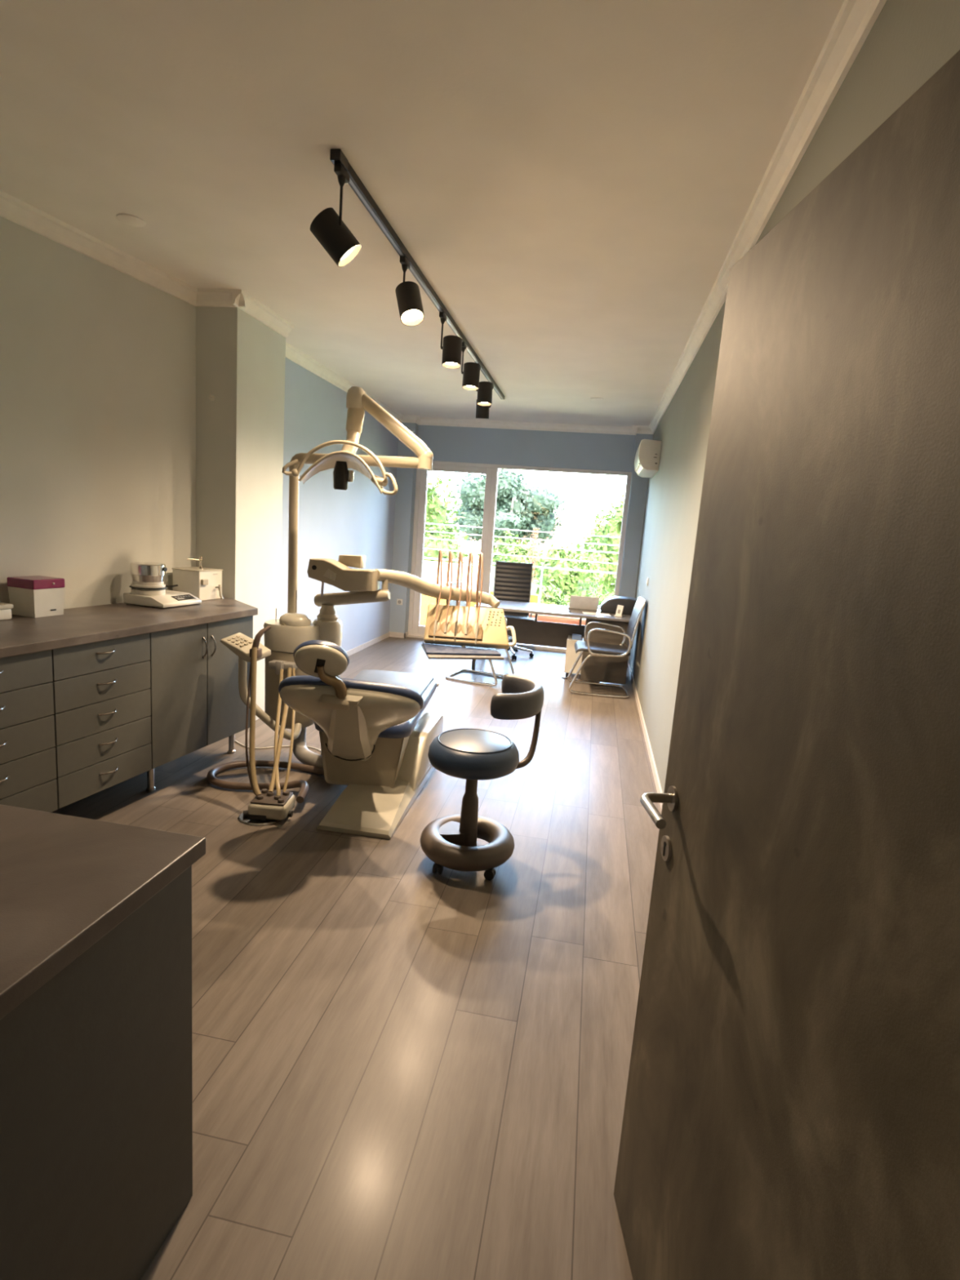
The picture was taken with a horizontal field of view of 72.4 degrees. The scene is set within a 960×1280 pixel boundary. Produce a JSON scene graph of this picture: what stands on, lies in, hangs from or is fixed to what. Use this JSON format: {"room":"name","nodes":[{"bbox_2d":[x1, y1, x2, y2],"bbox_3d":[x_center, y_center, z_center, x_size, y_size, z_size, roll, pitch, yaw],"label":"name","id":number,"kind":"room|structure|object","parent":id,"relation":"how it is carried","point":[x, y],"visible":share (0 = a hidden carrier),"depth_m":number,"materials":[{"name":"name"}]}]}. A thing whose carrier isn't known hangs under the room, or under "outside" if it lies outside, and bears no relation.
{"room":"dental clinic","nodes":[
{"label":"dental clinic","id":0,"kind":"room"},
{"bbox_2d":[0,216,195,608],"bbox_3d":[-3.003,-0.429,1.810,0.932,2.885,5.658,6,10,12],"label":"wall","id":1,"kind":"structure","parent":0,"point":[98,362],"depth_m":3.59,"materials":[{"name":"grey paint"}]},
{"bbox_2d":[0,190,197,306],"bbox_3d":[-2.706,-1.783,1.528,0.064,0.085,5.650,7,10,18],"label":"trim","id":2,"kind":"structure","parent":1,"relation":"attached to","point":[13,209],"depth_m":3.43,"materials":[{"name":"paint"}]},
{"bbox_2d":[195,288,294,337],"bbox_3d":[-1.602,-2.201,4.443,0.384,0.085,0.724,6,10,9],"label":"trim","id":3,"kind":"structure","parent":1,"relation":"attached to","point":[238,298],"depth_m":4.16,"materials":[{"name":"paint"}]},
{"bbox_2d":[195,306,285,720],"bbox_3d":[-1.875,-0.848,4.739,0.620,2.885,0.660,6,10,9],"label":"wall column","id":4,"kind":"structure","parent":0,"point":[240,360],"depth_m":4.41,"materials":[{"name":"grey paint"}]},
{"bbox_2d":[208,395,215,400],"bbox_3d":[-1.740,-1.567,4.236,0.033,0.032,0.050,6,10,9],"label":"wall hook","id":5,"kind":"object","parent":4,"relation":"attached to","point":[211,397],"visible":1,"depth_m":4.24,"materials":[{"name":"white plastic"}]},
{"bbox_2d":[280,357,398,651],"bbox_3d":[-1.517,-1.229,7.118,0.200,2.885,4.210,6,10,9],"label":"wall","id":6,"kind":"structure","parent":0,"point":[359,519],"depth_m":6.56,"materials":[{"name":"paint"}]},
{"bbox_2d":[285,342,402,422],"bbox_3d":[-1.331,-2.554,6.618,0.064,0.085,3.710,6,10,9],"label":"trim","id":7,"kind":"structure","parent":6,"relation":"attached to","point":[292,353],"depth_m":6.02,"materials":[{"name":"paint"}]},
{"bbox_2d":[346,632,389,656],"bbox_3d":[-1.558,0.209,7.096,0.012,0.060,3.710,6,10,9],"label":"baseboard","id":8,"kind":"structure","parent":6,"relation":"attached to","point":[371,642],"depth_m":8.04,"materials":[{"name":"white wood"}]},
{"bbox_2d":[51,636,661,1279],"bbox_3d":[-1.000,0.853,4.043,4.700,0.100,10.650,6,10,9],"label":"floor","id":9,"kind":"structure","parent":0,"point":[402,1069],"depth_m":2.13,"materials":[{"name":"brown wood"}]},
{"bbox_2d":[0,649,57,812],"bbox_3d":[-2.168,0.400,2.654,0.590,0.725,0.538,7,10,16],"label":"drawer cabinet","id":10,"kind":"object","parent":9,"relation":"on","point":[28,762],"visible":0.86,"depth_m":2.71,"materials":[{"name":"grey laminate"}]},
{"bbox_2d":[50,632,151,808],"bbox_3d":[-2.009,0.324,3.164,0.590,0.725,0.538,7,10,16],"label":"drawer cabinet","id":11,"kind":"object","parent":9,"relation":"on","point":[102,692],"visible":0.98,"depth_m":3.05,"materials":[{"name":"grey laminate"}]},
{"bbox_2d":[0,804,205,1279],"bbox_3d":[-1.297,0.856,1.016,1.235,0.870,1.058,6,10,9],"label":"counter","id":12,"kind":"object","parent":9,"relation":"on","point":[96,1042],"depth_m":1.16,"materials":[{"name":"grey laminate"}]},
{"bbox_2d":[0,804,205,1019],"bbox_3d":[-1.267,0.447,0.946,1.235,0.038,1.058,6,10,9],"label":"countertop","id":13,"kind":"structure","parent":12,"relation":"on","point":[66,882],"depth_m":1.17,"materials":[{"name":"laminate"}]},
{"bbox_2d":[146,615,253,791],"bbox_3d":[-1.815,0.318,3.828,0.590,0.908,0.830,7,10,16],"label":"base cabinet","id":14,"kind":"object","parent":9,"relation":"on","point":[197,704],"visible":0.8,"depth_m":3.63,"materials":[{"name":"grey laminate"}]},
{"bbox_2d":[0,597,257,657],"bbox_3d":[-2.043,-0.061,3.117,0.702,0.041,2.780,7,10,16],"label":"countertop","id":15,"kind":"structure","parent":14,"relation":"on","point":[19,634],"depth_m":3.23,"materials":[{"name":"laminate"}]},
{"bbox_2d":[0,602,13,620],"bbox_3d":[-2.313,-0.131,3.067,0.130,0.075,0.175,7,10,16],"label":"box","id":16,"kind":"object","parent":15,"relation":"on","point":[5,608],"visible":1,"depth_m":3.10,"materials":[{"name":"white plastic"}]},
{"bbox_2d":[0,608,11,620],"bbox_3d":[-2.313,-0.121,3.068,0.120,0.055,0.165,7,10,16],"label":"tub","id":17,"kind":"object","parent":16,"relation":"in","point":[5,614],"depth_m":3.10,"materials":[{"name":"white plastic"}]},
{"bbox_2d":[6,575,65,617],"bbox_3d":[-2.226,-0.220,3.297,0.180,0.186,0.174,7,10,16],"label":"storage box","id":18,"kind":"object","parent":15,"relation":"on","point":[31,596],"visible":1,"depth_m":3.24,"materials":[{"name":"white cardboard"}]},
{"bbox_2d":[123,561,201,608],"bbox_3d":[-1.907,-0.341,3.938,0.300,0.241,0.320,7,10,16],"label":"machine","id":19,"kind":"object","parent":15,"relation":"on","point":[148,587],"visible":1,"depth_m":3.83,"materials":[{"name":"white plastic"}]},
{"bbox_2d":[171,555,223,600],"bbox_3d":[-1.827,-0.407,4.289,0.266,0.277,0.226,7,10,16],"label":"machine","id":20,"kind":"object","parent":15,"relation":"on","point":[205,584],"visible":0.98,"depth_m":4.21,"materials":[{"name":"white plastic"}]},
{"bbox_2d":[206,760,324,803],"bbox_3d":[-1.229,0.780,3.764,0.715,0.097,0.559,6,10,9],"label":"hose","id":21,"kind":"object","parent":9,"relation":"on","point":[304,785],"visible":0.84,"depth_m":3.71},
{"bbox_2d":[237,788,295,826],"bbox_3d":[-1.094,0.852,3.360,0.274,0.118,0.214,4,10,1],"label":"foot pedal","id":22,"kind":"object","parent":9,"relation":"on","point":[268,808],"visible":1,"depth_m":3.30,"materials":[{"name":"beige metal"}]},
{"bbox_2d":[256,795,263,799],"bbox_3d":[-1.121,0.802,3.339,0.034,0.016,0.034,4,10,1],"label":"socket","id":23,"kind":"object","parent":22,"relation":"attached to","point":[260,797],"depth_m":3.33,"materials":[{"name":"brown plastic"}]},
{"bbox_2d":[261,788,267,793],"bbox_3d":[-1.123,0.788,3.418,0.034,0.016,0.034,4,10,1],"label":"socket","id":24,"kind":"object","parent":22,"relation":"attached to","point":[264,790],"depth_m":3.41,"materials":[{"name":"brown plastic"}]},
{"bbox_2d":[266,791,273,796],"bbox_3d":[-1.084,0.796,3.388,0.034,0.016,0.034,4,10,1],"label":"socket","id":25,"kind":"object","parent":22,"relation":"attached to","point":[268,793],"depth_m":3.38,"materials":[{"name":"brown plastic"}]},
{"bbox_2d":[274,795,280,799],"bbox_3d":[-1.036,0.806,3.352,0.034,0.016,0.034,4,10,1],"label":"socket","id":26,"kind":"object","parent":22,"relation":"attached to","point":[276,797],"depth_m":3.34,"materials":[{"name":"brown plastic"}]},
{"bbox_2d":[277,798,284,803],"bbox_3d":[-1.007,0.814,3.317,0.034,0.016,0.034,4,10,1],"label":"socket","id":27,"kind":"object","parent":22,"relation":"attached to","point":[279,800],"depth_m":3.31,"materials":[{"name":"brown plastic"}]},
{"bbox_2d":[282,791,289,795],"bbox_3d":[-1.009,0.798,3.411,0.034,0.016,0.034,4,10,1],"label":"socket","id":28,"kind":"object","parent":22,"relation":"attached to","point":[286,793],"depth_m":3.40,"materials":[{"name":"brown plastic"}]},
{"bbox_2d":[234,739,320,751],"bbox_3d":[-1.339,0.708,4.372,0.663,0.024,0.149,5,10,7],"label":"power cord","id":29,"kind":"object","parent":9,"relation":"on","point":[234,740],"visible":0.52,"depth_m":4.38,"materials":[{"name":"white plastic"}]},
{"bbox_2d":[278,640,443,839],"bbox_3d":[-0.592,0.359,3.837,0.694,0.998,1.818,5,10,2],"label":"dental chair","id":30,"kind":"object","parent":9,"relation":"on","point":[375,741],"visible":0.95,"depth_m":3.33,"materials":[{"name":"beige plastic"}]},
{"bbox_2d":[220,386,516,796],"bbox_3d":[-0.633,-0.349,4.015,1.787,2.305,0.977,-3,12,-36],"label":"dental unit","id":31,"kind":"object","parent":9,"relation":"on","point":[457,632],"visible":0.98,"depth_m":3.97,"materials":[{"name":"beige plastic"}]},
{"bbox_2d":[287,475,299,613],"bbox_3d":[-1.178,-0.574,4.132,0.070,0.931,0.060,6,10,9],"label":"pole","id":32,"kind":"object","parent":31,"relation":"on","point":[293,526],"depth_m":4.10,"materials":[{"name":"white metal"}]},
{"bbox_2d":[281,386,397,495],"bbox_3d":[-0.716,-1.162,3.771,0.673,0.636,0.476,6,10,9],"label":"lamp","id":33,"kind":"object","parent":31,"relation":"attached to","point":[357,400],"depth_m":3.77,"materials":[{"name":"beige plastic"}]},
{"bbox_2d":[417,449,433,469],"bbox_3d":[-0.323,-1.078,3.899,0.091,0.117,0.088,6,10,9],"label":"joint","id":34,"kind":"object","parent":31,"relation":"attached to","point":[424,457],"depth_m":3.87,"materials":[{"name":"beige plastic"}]},
{"bbox_2d":[421,641,503,659],"bbox_3d":[-0.129,0.058,4.162,0.583,0.063,0.508,6,10,9],"label":"tray","id":35,"kind":"object","parent":31,"relation":"on","point":[433,650],"depth_m":4.15,"materials":[{"name":"grey metal"}]},
{"bbox_2d":[444,581,514,686],"bbox_3d":[-0.005,-0.083,6.731,0.661,0.975,0.523,8,10,22],"label":"chair","id":36,"kind":"object","parent":9,"relation":"on","point":[452,602],"visible":0.26,"depth_m":6.78,"materials":[{"name":"silver metal"}]},
{"bbox_2d":[420,674,543,879],"bbox_3d":[0.036,0.623,3.039,0.618,0.838,0.438,-3,12,-37],"label":"stool","id":37,"kind":"object","parent":9,"relation":"on","point":[473,755],"visible":1,"depth_m":2.93,"materials":[{"name":"black leather"}]},
{"bbox_2d":[493,560,533,659],"bbox_3d":[0.405,-0.378,8.113,0.615,1.151,0.636,4,10,1],"label":"office chair","id":38,"kind":"object","parent":9,"relation":"on","point":[513,580],"visible":0.57,"depth_m":8.28,"materials":[{"name":"black leather"}]},
{"bbox_2d":[471,600,631,684],"bbox_3d":[0.835,0.004,7.372,1.740,0.712,0.770,6,10,9],"label":"desk","id":39,"kind":"object","parent":9,"relation":"on","point":[528,630],"visible":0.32,"depth_m":7.04,"materials":[{"name":"laminate"}]},
{"bbox_2d":[566,595,599,611],"bbox_3d":[1.165,-0.427,7.423,0.320,0.165,0.302,4,10,1],"label":"laptop","id":40,"kind":"object","parent":39,"relation":"on","point":[576,602],"visible":1,"depth_m":7.32,"materials":[{"name":"grey plastic"}]},
{"bbox_2d":[582,611,611,616],"bbox_3d":[1.262,-0.283,7.101,0.298,0.004,0.181,4,10,2],"label":"paper sheet","id":41,"kind":"object","parent":39,"relation":"on","point":[584,612],"visible":1,"depth_m":7.08,"materials":[{"name":"white paper"}]},
{"bbox_2d":[613,604,623,617],"bbox_3d":[1.487,-0.313,7.014,0.087,0.125,0.070,7,10,15],"label":"card holder","id":42,"kind":"object","parent":39,"relation":"on","point":[620,608],"visible":1,"depth_m":7.01,"materials":[{"name":"plastic"}]},
{"bbox_2d":[564,635,584,676],"bbox_3d":[1.168,0.181,7.343,0.400,0.420,0.535,6,10,9],"label":"drawer pedestal","id":43,"kind":"object","parent":9,"relation":"on","point":[571,656],"visible":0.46,"depth_m":7.10,"materials":[{"name":"beige wood"}]},
{"bbox_2d":[572,634,582,639],"bbox_3d":[1.055,-0.032,7.142,0.100,0.050,0.070,6,10,9],"label":"stack","id":44,"kind":"object","parent":43,"relation":"on","point":[575,637],"visible":1,"depth_m":7.11,"materials":[{"name":"white paper"}]},
{"bbox_2d":[567,596,646,697],"bbox_3d":[1.254,0.035,6.576,0.661,0.975,0.523,5,10,5],"label":"chair","id":45,"kind":"object","parent":9,"relation":"on","point":[621,650],"visible":1,"depth_m":6.43,"materials":[{"name":"silver metal"}]},
{"bbox_2d":[598,595,636,615],"bbox_3d":[1.552,-0.396,7.370,0.430,0.178,0.320,6,10,9],"label":"office chair","id":46,"kind":"object","parent":9,"relation":"on","point":[610,604],"visible":0.76,"depth_m":7.22,"materials":[{"name":"black leather"}]},
{"bbox_2d":[388,422,418,632],"bbox_3d":[-0.986,-1.493,8.888,0.220,2.885,0.500,6,10,9],"label":"wall","id":47,"kind":"structure","parent":0,"point":[406,477],"depth_m":8.66,"materials":[{"name":"blue paint"}]},
{"bbox_2d":[388,631,408,638],"bbox_3d":[-1.113,-0.081,8.949,0.230,0.070,0.160,6,10,9],"label":"baseboard","id":48,"kind":"structure","parent":47,"relation":"attached to","point":[403,635],"depth_m":8.87,"materials":[{"name":"white wood"}]},
{"bbox_2d":[396,598,402,604],"bbox_3d":[-1.079,-0.511,8.798,0.080,0.080,0.011,6,10,9],"label":"wall socket","id":49,"kind":"object","parent":47,"relation":"attached to","point":[399,602],"visible":1,"depth_m":8.79,"materials":[{"name":"white plastic"}]},
{"bbox_2d":[407,635,565,653],"bbox_3d":[0.361,0.082,8.771,2.775,0.020,0.040,6,10,9],"label":"trim","id":50,"kind":"structure","parent":47,"relation":"attached to","point":[409,636],"depth_m":8.69,"materials":[{"name":"wood"}]},
{"bbox_2d":[400,414,652,435],"bbox_3d":[0.535,-2.689,8.202,3.190,0.085,0.194,6,10,9],"label":"trim","id":51,"kind":"structure","parent":47,"relation":"attached to","point":[634,429],"depth_m":8.25,"materials":[{"name":"paint"}]},
{"bbox_2d":[0,0,844,426],"bbox_3d":[-0.785,-2.107,3.536,4.700,0.150,10.650,6,10,9],"label":"ceiling","id":52,"kind":"structure","parent":0,"point":[574,182],"depth_m":2.46,"materials":[{"name":"paint"}]},
{"bbox_2d":[115,213,146,226],"bbox_3d":[-1.688,-2.029,3.171,0.128,0.008,0.128,6,10,9],"label":"ceiling plate","id":53,"kind":"object","parent":52,"relation":"attached to","point":[129,220],"visible":1,"depth_m":3.16,"materials":[{"name":"paint"}]},
{"bbox_2d":[329,148,504,399],"bbox_3d":[-0.152,-2.144,4.578,0.042,0.037,4.410,6,10,9],"label":"ceiling track","id":54,"kind":"object","parent":52,"relation":"attached to","point":[336,155],"visible":0.94,"depth_m":3.17,"materials":[{"name":"black metal"}]},
{"bbox_2d":[310,163,361,267],"bbox_3d":[-0.565,-1.649,2.573,0.197,0.327,0.163,6,10,9],"label":"track spotlight","id":55,"kind":"object","parent":54,"relation":"hanging from","point":[327,227],"visible":1,"depth_m":2.54,"materials":[{"name":"black metal"}]},
{"bbox_2d":[395,256,424,325],"bbox_3d":[-0.356,-1.759,3.301,0.122,0.326,0.203,-3,12,-35],"label":"track spotlight","id":56,"kind":"object","parent":54,"relation":"hanging from","point":[408,296],"visible":1,"depth_m":3.27,"materials":[{"name":"black metal"}]},
{"bbox_2d":[439,311,462,368],"bbox_3d":[-0.186,-1.899,4.155,0.152,0.312,0.134,6,10,9],"label":"track spotlight","id":57,"kind":"object","parent":54,"relation":"hanging from","point":[451,346],"visible":1,"depth_m":4.12,"materials":[{"name":"black metal"}]},
{"bbox_2d":[461,342,480,390],"bbox_3d":[-0.073,-2.000,4.787,0.150,0.311,0.131,6,10,9],"label":"track spotlight","id":58,"kind":"object","parent":54,"relation":"hanging from","point":[471,373],"visible":0.97,"depth_m":4.75,"materials":[{"name":"black metal"}]},
{"bbox_2d":[475,363,492,405],"bbox_3d":[0.033,-2.092,5.371,0.151,0.311,0.130,6,10,9],"label":"track spotlight","id":59,"kind":"object","parent":54,"relation":"hanging from","point":[484,391],"visible":0.74,"depth_m":5.33,"materials":[{"name":"black metal"}]},
{"bbox_2d":[475,382,493,418],"bbox_3d":[0.042,-2.208,6.071,0.148,0.316,0.146,6,10,9],"label":"track spotlight","id":60,"kind":"object","parent":54,"relation":"hanging from","point":[482,411],"visible":0.71,"depth_m":6.04,"materials":[{"name":"black metal"}]},
{"bbox_2d":[416,425,635,471],"bbox_3d":[0.581,-2.515,8.511,2.775,0.525,0.370,6,10,9],"label":"beam","id":61,"kind":"structure","parent":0,"point":[535,448],"depth_m":8.32,"materials":[{"name":"blue paint"}]},
{"bbox_2d":[408,460,631,651],"bbox_3d":[0.452,-1.075,8.613,2.775,2.360,0.119,6,10,9],"label":"window","id":62,"kind":"structure","parent":61,"relation":"attached to","point":[491,471],"depth_m":8.62,"materials":[{"name":"plastic"}]},
{"bbox_2d":[530,583,538,595],"bbox_3d":[0.769,-0.770,9.972,0.230,0.150,0.230,6,10,9],"label":"pot","id":63,"kind":"object","parent":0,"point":[534,587],"depth_m":9.90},
{"bbox_2d":[618,433,653,597],"bbox_3d":[1.943,-1.198,8.407,0.195,2.885,0.500,6,10,9],"label":"wall","id":64,"kind":"structure","parent":0,"point":[638,486],"depth_m":8.13,"materials":[{"name":"blue paint"}]},
{"bbox_2d":[628,0,959,793],"bbox_3d":[1.265,-0.414,3.537,0.200,2.885,10.450,6,10,9],"label":"wall","id":65,"kind":"structure","parent":0,"point":[908,42],"depth_m":3.81,"materials":[{"name":"paint"}]},
{"bbox_2d":[627,658,662,811],"bbox_3d":[1.198,0.843,4.560,0.012,0.060,7.870,6,10,9],"label":"baseboard","id":66,"kind":"structure","parent":65,"relation":"attached to","point":[656,780],"depth_m":5.02,"materials":[{"name":"white wood"}]},
{"bbox_2d":[634,439,662,477],"bbox_3d":[1.778,-1.929,7.008,0.212,0.300,0.853,6,10,9],"label":"air conditioner","id":67,"kind":"object","parent":65,"relation":"attached to","point":[646,460],"visible":1,"depth_m":6.61,"materials":[{"name":"white plastic"}]},
{"bbox_2d":[648,0,886,434],"bbox_3d":[1.191,-1.765,3.080,0.064,0.085,9.950,6,10,9],"label":"trim","id":68,"kind":"structure","parent":65,"relation":"attached to","point":[855,19],"depth_m":2.13,"materials":[{"name":"paint"}]},
{"bbox_2d":[613,49,959,1279],"bbox_3d":[0.388,0.397,0.905,0.116,2.039,0.975,4,10,-2],"label":"door","id":69,"kind":"structure","parent":65,"relation":"in","point":[792,1110],"depth_m":0.82,"materials":[{"name":"wood"}]},
{"label":"outside","id":70,"kind":"structure","parent":0,"visible":0},
{"bbox_3d":[17.959,-8.244,104.206,180.000,0.200,188.500,6,10,9],"label":"ground","id":71,"kind":"structure","parent":70,"visible":0},
{"bbox_2d":[422,471,469,564],"bbox_3d":[-1.777,0.170,17.533,2.930,9.609,3.847,6,10,9],"label":"broadleaf tree","id":72,"kind":"object","parent":71,"relation":"on","point":[437,513],"visible":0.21,"depth_m":16.20,"materials":[{"name":"green plant"}]},
{"bbox_2d":[448,468,566,550],"bbox_3d":[0.694,-1.718,26.690,4.728,10.590,4.351,-1,11,-28],"label":"tree","id":73,"kind":"object","parent":71,"relation":"on","point":[518,507],"visible":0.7,"depth_m":25.02,"materials":[{"name":"green plant"}]},
{"bbox_2d":[476,529,544,584],"bbox_3d":[0.595,0.494,21.117,3.131,8.108,3.127,12,13,40],"label":"broadleaf tree","id":74,"kind":"object","parent":71,"relation":"on","point":[512,550],"visible":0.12,"depth_m":19.82,"materials":[{"name":"green plant"}]},
{"bbox_2d":[455,515,582,564],"bbox_3d":[2.597,-3.477,42.172,8.800,9.100,8.800,6,10,9],"label":"house","id":75,"kind":"structure","parent":71,"relation":"on","point":[470,547],"depth_m":37.77,"materials":[{"name":"tile"}]},
{"bbox_2d":[493,560,566,605],"bbox_3d":[0.840,1.812,15.770,2.377,7.352,2.665,2,10,-12],"label":"broadleaf tree","id":76,"kind":"object","parent":71,"relation":"on","point":[552,594],"visible":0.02,"depth_m":15.19,"materials":[{"name":"green plant"}]},
{"bbox_2d":[535,541,604,605],"bbox_3d":[2.429,1.199,18.426,2.626,7.891,2.422,6,10,9],"label":"broadleaf tree","id":77,"kind":"object","parent":71,"relation":"on","point":[575,583],"visible":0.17,"depth_m":17.20,"materials":[{"name":"green plant"}]},
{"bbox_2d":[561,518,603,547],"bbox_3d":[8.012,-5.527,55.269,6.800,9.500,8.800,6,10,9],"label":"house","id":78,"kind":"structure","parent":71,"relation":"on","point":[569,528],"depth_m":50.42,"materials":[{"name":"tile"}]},
{"bbox_2d":[562,582,614,618],"bbox_3d":[2.447,2.348,13.990,2.654,7.127,2.234,-1,11,-29],"label":"broadleaf tree","id":79,"kind":"object","parent":71,"relation":"on","point":[602,597],"visible":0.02,"depth_m":13.42,"materials":[{"name":"green plant"}]},
{"bbox_2d":[576,493,625,596],"bbox_3d":[4.516,-0.091,21.860,3.187,9.566,3.186,5,10,7],"label":"tree","id":80,"kind":"object","parent":71,"relation":"on","point":[613,526],"visible":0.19,"depth_m":20.74,"materials":[{"name":"green plant"}]},
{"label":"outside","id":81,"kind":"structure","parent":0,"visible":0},
{"bbox_2d":[422,560,494,590],"bbox_3d":[-2.140,2.177,12.170,4.300,7.400,0.250,6,10,9],"label":"wall","id":82,"kind":"structure","parent":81,"point":[429,569],"depth_m":11.23,"materials":[{"name":"white paint"}]},
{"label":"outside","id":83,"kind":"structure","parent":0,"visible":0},
{"bbox_3d":[0.789,0.051,9.789,6.800,0.120,1.400,6,10,9],"label":"balcony slab","id":84,"kind":"object","parent":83,"visible":0},
{"bbox_2d":[419,588,538,626],"bbox_3d":[-0.800,-0.537,10.291,3.400,0.640,0.140,6,10,9],"label":"parapet","id":85,"kind":"object","parent":84,"relation":"on","point":[425,600],"visible":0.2,"depth_m":10.21,"materials":[{"name":"yellow paint"}]},
{"bbox_2d":[528,527,548,599],"bbox_3d":[0.872,-1.161,9.919,0.381,1.057,0.230,2,10,-12],"label":"vine","id":86,"kind":"object","parent":85,"relation":"on","point":[534,587],"visible":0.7,"depth_m":9.88,"materials":[{"name":"green plant"}]},
{"bbox_2d":[423,556,616,604],"bbox_3d":[0.928,-0.614,10.225,6.600,1.060,0.030,6,10,9],"label":"balcony railing","id":87,"kind":"object","parent":84,"relation":"on","point":[446,559],"visible":0.12,"depth_m":10.14,"materials":[{"name":"white metal"}]},
{"bbox_2d":[423,523,620,564],"bbox_3d":[0.935,-0.897,10.097,6.427,1.660,0.027,6,10,9],"label":"clothes line","id":88,"kind":"object","parent":84,"relation":"on","point":[425,523],"visible":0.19,"depth_m":10.03,"materials":[{"name":"white metal"}]},
{"bbox_2d":[528,613,579,624],"bbox_3d":[1.097,-0.175,9.667,0.764,0.408,0.324,6,10,9],"label":"trough","id":89,"kind":"object","parent":84,"relation":"on","point":[545,618],"visible":0.11,"depth_m":9.48,"materials":[{"name":"ceramic"}]},
{"bbox_2d":[581,617,586,625],"bbox_3d":[1.716,-0.083,9.395,0.524,0.408,0.324,10,11,29],"label":"trough","id":90,"kind":"object","parent":84,"relation":"on","point":[584,620],"visible":0.05,"depth_m":9.33,"materials":[{"name":"ceramic"}]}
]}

